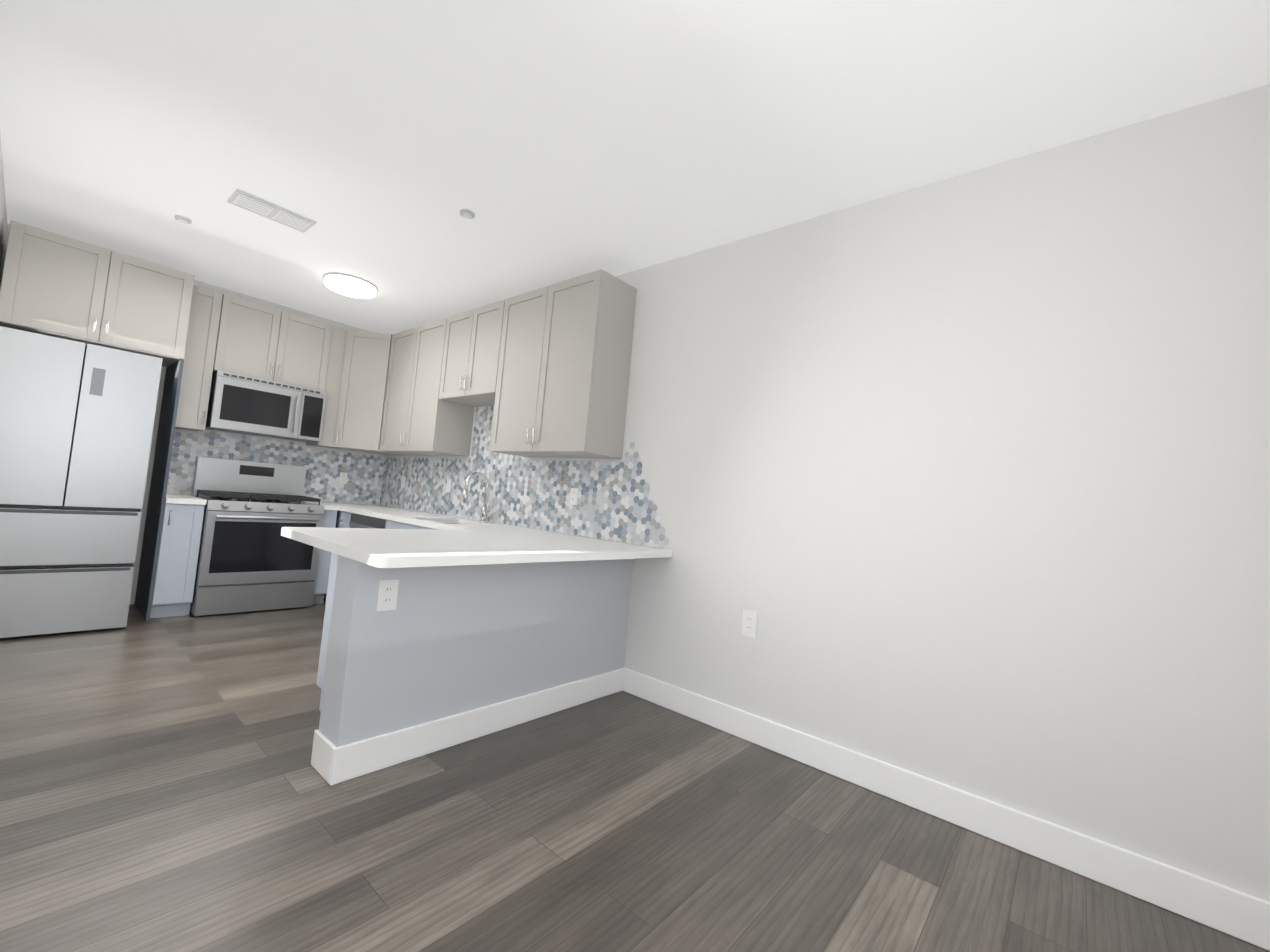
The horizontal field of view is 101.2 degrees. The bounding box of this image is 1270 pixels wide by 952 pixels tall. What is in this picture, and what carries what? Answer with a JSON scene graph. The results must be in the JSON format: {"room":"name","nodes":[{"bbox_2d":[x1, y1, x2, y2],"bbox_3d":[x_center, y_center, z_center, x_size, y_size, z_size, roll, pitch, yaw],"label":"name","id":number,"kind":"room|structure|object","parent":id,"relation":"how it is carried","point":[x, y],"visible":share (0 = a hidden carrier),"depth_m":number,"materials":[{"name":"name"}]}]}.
{"room":"kitchen","nodes":[
{"label":"kitchen","id":0,"kind":"room"},
{"bbox_2d":[0,133,6,269],"bbox_3d":[-4.305,-0.498,1.580,3.100,2.770,2.785,2,-4,41],"label":"wall","id":1,"kind":"structure","parent":0,"point":[3,220],"depth_m":3.29,"materials":[{"name":"paint"}]},
{"bbox_2d":[0,224,380,604],"bbox_3d":[-4.659,-0.422,3.648,0.120,2.770,5.720,2,-4,41],"label":"wall","id":2,"kind":"structure","parent":0,"point":[136,564],"depth_m":4.35,"materials":[{"name":"paint"}]},
{"bbox_2d":[0,220,194,366],"bbox_3d":[-3.930,-1.271,3.844,0.672,0.655,0.914,2,-4,41],"label":"upper cabinet","id":3,"kind":"object","parent":2,"relation":"attached to","point":[58,286],"visible":0.98,"depth_m":3.60,"materials":[{"name":"beige wood"}]},
{"bbox_2d":[175,285,346,446],"bbox_3d":[-3.375,-0.923,4.730,0.386,1.160,1.208,2,-4,41],"label":"upper cabinet","id":4,"kind":"object","parent":2,"relation":"attached to","point":[230,334],"visible":0.9,"depth_m":4.55,"materials":[{"name":"beige wood"}]},
{"bbox_2d":[205,370,325,441],"bbox_3d":[-3.338,-0.605,4.730,0.462,0.475,0.823,2,-4,41],"label":"microwave","id":5,"kind":"object","parent":4,"relation":"attached to","point":[243,404],"visible":1,"depth_m":4.57,"materials":[{"name":"silver metal"}]},
{"bbox_2d":[166,429,384,504],"bbox_3d":[-3.384,-0.059,5.060,0.006,0.582,1.859,2,-4,41],"label":"backsplash","id":6,"kind":"structure","parent":2,"relation":"attached to","point":[327,466],"depth_m":5.12,"materials":[{"name":"tile"}]},
{"bbox_2d":[339,472,347,483],"bbox_3d":[-3.044,0.023,5.449,0.008,0.120,0.075,2,-4,41],"label":"outlet","id":7,"kind":"object","parent":6,"relation":"attached to","point":[343,478],"visible":1,"depth_m":5.45,"materials":[{"name":"grey plastic"}]},
{"bbox_2d":[325,330,406,454],"bbox_3d":[-2.675,-0.830,5.349,0.652,1.160,0.653,2,-4,41],"label":"upper cabinet","id":8,"kind":"object","parent":2,"relation":"attached to","point":[362,395],"visible":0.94,"depth_m":5.10,"materials":[{"name":"beige wood"}]},
{"bbox_2d":[0,598,1269,951],"bbox_3d":[-2.146,1.103,1.399,6.960,0.060,5.840,2,-4,41],"label":"floor","id":9,"kind":"structure","parent":0,"point":[164,786],"depth_m":1.79,"materials":[{"name":"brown wood"}]},
{"bbox_2d":[0,326,162,637],"bbox_3d":[-3.998,0.065,3.648,0.797,1.915,0.755,2,-4,41],"label":"fridge","id":10,"kind":"object","parent":9,"relation":"on","point":[77,419],"visible":1,"depth_m":3.41,"materials":[{"name":"silver metal"}]},
{"bbox_2d":[134,359,204,620],"bbox_3d":[-3.678,0.093,4.206,0.670,1.972,0.257,2,-4,41],"label":"base cabinet","id":11,"kind":"object","parent":9,"relation":"on","point":[168,561],"visible":0.92,"depth_m":4.01,"materials":[{"name":"grey wood"}]},
{"bbox_2d":[165,494,206,504],"bbox_3d":[-3.686,0.185,4.218,0.653,0.040,0.238,2,-4,41],"label":"countertop","id":12,"kind":"structure","parent":11,"relation":"on","point":[170,498],"depth_m":4.04,"materials":[{"name":"white stone"}]},
{"bbox_2d":[190,456,323,615],"bbox_3d":[-3.311,0.504,4.567,0.735,1.255,0.827,2,-4,41],"label":"range","id":13,"kind":"object","parent":9,"relation":"on","point":[250,558],"visible":1,"depth_m":4.39,"materials":[{"name":"silver metal"}]},
{"bbox_2d":[313,510,336,603],"bbox_3d":[-3.079,0.738,4.981,0.616,0.873,0.130,2,-4,41],"label":"base cabinet","id":14,"kind":"object","parent":9,"relation":"on","point":[324,560],"visible":0.35,"depth_m":4.79,"materials":[{"name":"grey wood"}]},
{"bbox_2d":[303,501,328,509],"bbox_3d":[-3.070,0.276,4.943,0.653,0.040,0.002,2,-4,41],"label":"countertop","id":15,"kind":"structure","parent":14,"relation":"on","point":[321,503],"depth_m":5.03,"materials":[{"name":"white stone"}]},
{"bbox_2d":[316,553,338,710],"bbox_3d":[-1.128,0.798,2.851,0.634,0.873,0.853,2,-4,41],"label":"base cabinet","id":16,"kind":"object","parent":9,"relation":"on","point":[327,621],"visible":0.04,"depth_m":2.68,"materials":[{"name":"grey wood"}]},
{"bbox_2d":[349,513,386,528],"bbox_3d":[-2.137,0.806,4.671,0.698,0.868,0.642,2,-4,41],"label":"dishwasher","id":17,"kind":"object","parent":9,"relation":"on","point":[359,521],"visible":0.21,"depth_m":4.47,"materials":[{"name":"silver metal"}]},
{"bbox_2d":[324,510,457,598],"bbox_3d":[-1.981,0.811,4.544,2.856,0.873,0.666,2,-4,41],"label":"base cabinet","id":18,"kind":"object","parent":9,"relation":"on","point":[343,519],"visible":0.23,"depth_m":4.70,"materials":[{"name":"grey wood"}]},
{"bbox_2d":[281,526,600,567],"bbox_3d":[-0.971,0.338,2.606,1.115,0.040,1.078,2,-4,41],"label":"countertop","id":19,"kind":"structure","parent":18,"relation":"on","point":[464,541],"depth_m":2.39,"materials":[{"name":"white stone"}]},
{"bbox_2d":[325,502,671,559],"bbox_3d":[-1.506,0.374,4.201,3.998,0.040,0.660,2,-4,41],"label":"countertop","id":20,"kind":"structure","parent":18,"relation":"on","point":[413,517],"depth_m":4.31,"materials":[{"name":"white stone"}]},
{"bbox_2d":[463,472,490,521],"bbox_3d":[-1.280,0.171,4.264,0.111,0.410,0.239,2,-4,41],"label":"faucet","id":21,"kind":"object","parent":20,"relation":"on","point":[485,511],"visible":1,"depth_m":4.32,"materials":[{"name":"silver metal"}]},
{"bbox_2d":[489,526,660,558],"bbox_3d":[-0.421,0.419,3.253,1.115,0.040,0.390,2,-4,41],"label":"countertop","id":22,"kind":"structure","parent":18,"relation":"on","point":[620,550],"depth_m":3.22,"materials":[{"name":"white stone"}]},
{"bbox_2d":[319,555,632,746],"bbox_3d":[-0.662,0.833,2.750,0.200,0.873,1.690,2,-4,41],"label":"wall","id":23,"kind":"structure","parent":9,"relation":"on","point":[439,642],"depth_m":2.42,"materials":[{"name":"grey paint"}]},
{"bbox_2d":[376,579,398,610],"bbox_3d":[-1.020,0.491,2.154,0.008,0.125,0.080,2,-4,41],"label":"outlet","id":24,"kind":"object","parent":23,"relation":"attached to","point":[387,594],"visible":1,"depth_m":2.15,"materials":[{"name":"white plastic"}]},
{"bbox_2d":[323,668,626,785],"bbox_3d":[-0.625,1.200,2.648,0.025,0.140,1.686,2,-4,41],"label":"baseboard","id":25,"kind":"structure","parent":23,"relation":"attached to","point":[346,762],"depth_m":2.39,"materials":[{"name":"white wood"}]},
{"bbox_2d":[0,0,1269,334],"bbox_3d":[-1.900,-1.712,1.544,6.960,0.060,5.840,2,-4,41],"label":"ceiling","id":26,"kind":"structure","parent":0,"point":[384,142],"depth_m":2.20,"materials":[{"name":"paint"}]},
{"bbox_2d":[175,215,191,223],"bbox_3d":[-2.946,-1.667,3.403,0.084,0.020,0.084,2,-4,41],"label":"sprinkler","id":27,"kind":"object","parent":26,"relation":"attached to","point":[182,219],"visible":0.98,"depth_m":3.39,"materials":[{"name":"white metal"}]},
{"bbox_2d":[227,188,316,232],"bbox_3d":[-2.223,-1.615,3.204,0.230,0.018,0.410,2,-4,41],"label":"ceiling vent","id":28,"kind":"object","parent":26,"relation":"in","point":[265,208],"visible":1,"depth_m":3.18,"materials":[{"name":"white metal"}]},
{"bbox_2d":[323,273,377,298],"bbox_3d":[-2.327,-1.539,4.272,0.390,0.078,0.390,2,-4,41],"label":"kitchen ceiling light","id":29,"kind":"object","parent":26,"relation":"attached to","point":[350,285],"visible":1,"depth_m":4.18,"materials":[{"name":"white plastic"}]},
{"bbox_2d":[460,209,474,218],"bbox_3d":[-0.972,-1.515,3.025,0.084,0.020,0.084,2,-4,41],"label":"sprinkler","id":30,"kind":"object","parent":26,"relation":"attached to","point":[467,213],"visible":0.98,"depth_m":3.01,"materials":[{"name":"white metal"}]},
{"bbox_2d":[389,84,1269,901],"bbox_3d":[-0.179,-0.032,3.641,6.960,2.770,0.120,2,-4,41],"label":"wall","id":31,"kind":"structure","parent":0,"point":[961,482],"depth_m":2.12,"materials":[{"name":"paint"}]},
{"bbox_2d":[380,316,473,455],"bbox_3d":[-1.916,-0.787,4.898,1.084,1.160,0.351,2,-4,41],"label":"upper cabinet","id":32,"kind":"object","parent":31,"relation":"attached to","point":[416,421],"depth_m":4.68,"materials":[{"name":"beige wood"}]},
{"bbox_2d":[440,300,503,408],"bbox_3d":[-1.217,-0.979,4.327,0.827,0.715,0.351,2,-4,41],"label":"upper cabinet","id":33,"kind":"object","parent":31,"relation":"attached to","point":[474,334],"depth_m":4.17,"materials":[{"name":"beige wood"}]},
{"bbox_2d":[380,406,668,547],"bbox_3d":[-1.264,-0.112,4.490,3.988,0.996,0.006,2,-4,41],"label":"backsplash","id":34,"kind":"structure","parent":31,"relation":"attached to","point":[530,492],"depth_m":4.08,"materials":[{"name":"tile"}]},
{"bbox_2d":[401,476,405,487],"bbox_3d":[-2.414,0.062,5.435,0.075,0.120,0.008,2,-4,41],"label":"outlet","id":35,"kind":"object","parent":34,"relation":"attached to","point":[403,481],"visible":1,"depth_m":5.43,"materials":[{"name":"grey plastic"}]},
{"bbox_2d":[446,479,451,491],"bbox_3d":[-1.730,0.091,4.850,0.075,0.120,0.008,2,-4,41],"label":"outlet","id":36,"kind":"object","parent":34,"relation":"attached to","point":[448,485],"visible":1,"depth_m":4.84,"materials":[{"name":"grey plastic"}]},
{"bbox_2d":[569,488,578,504],"bbox_3d":[-0.439,0.147,3.746,0.075,0.120,0.008,2,-4,41],"label":"outlet","id":37,"kind":"object","parent":34,"relation":"attached to","point":[573,496],"visible":1,"depth_m":3.74,"materials":[{"name":"grey plastic"}]},
{"bbox_2d":[488,269,636,457],"bbox_3d":[-0.559,-0.728,3.736,1.077,1.160,0.351,2,-4,41],"label":"upper cabinet","id":38,"kind":"object","parent":31,"relation":"attached to","point":[545,371],"depth_m":3.47,"materials":[{"name":"beige wood"}]},
{"bbox_2d":[741,609,757,637],"bbox_3d":[0.611,0.787,2.781,0.085,0.135,0.008,2,-4,41],"label":"outlet","id":39,"kind":"object","parent":31,"relation":"attached to","point":[749,623],"visible":1,"depth_m":2.78,"materials":[{"name":"white plastic"}]},
{"bbox_2d":[623,669,1269,950],"bbox_3d":[0.988,1.327,2.388,2.810,0.140,0.016,2,-4,41],"label":"baseboard","id":40,"kind":"structure","parent":31,"relation":"attached to","point":[1243,916],"depth_m":2.01,"materials":[{"name":"white wood"}]}
]}

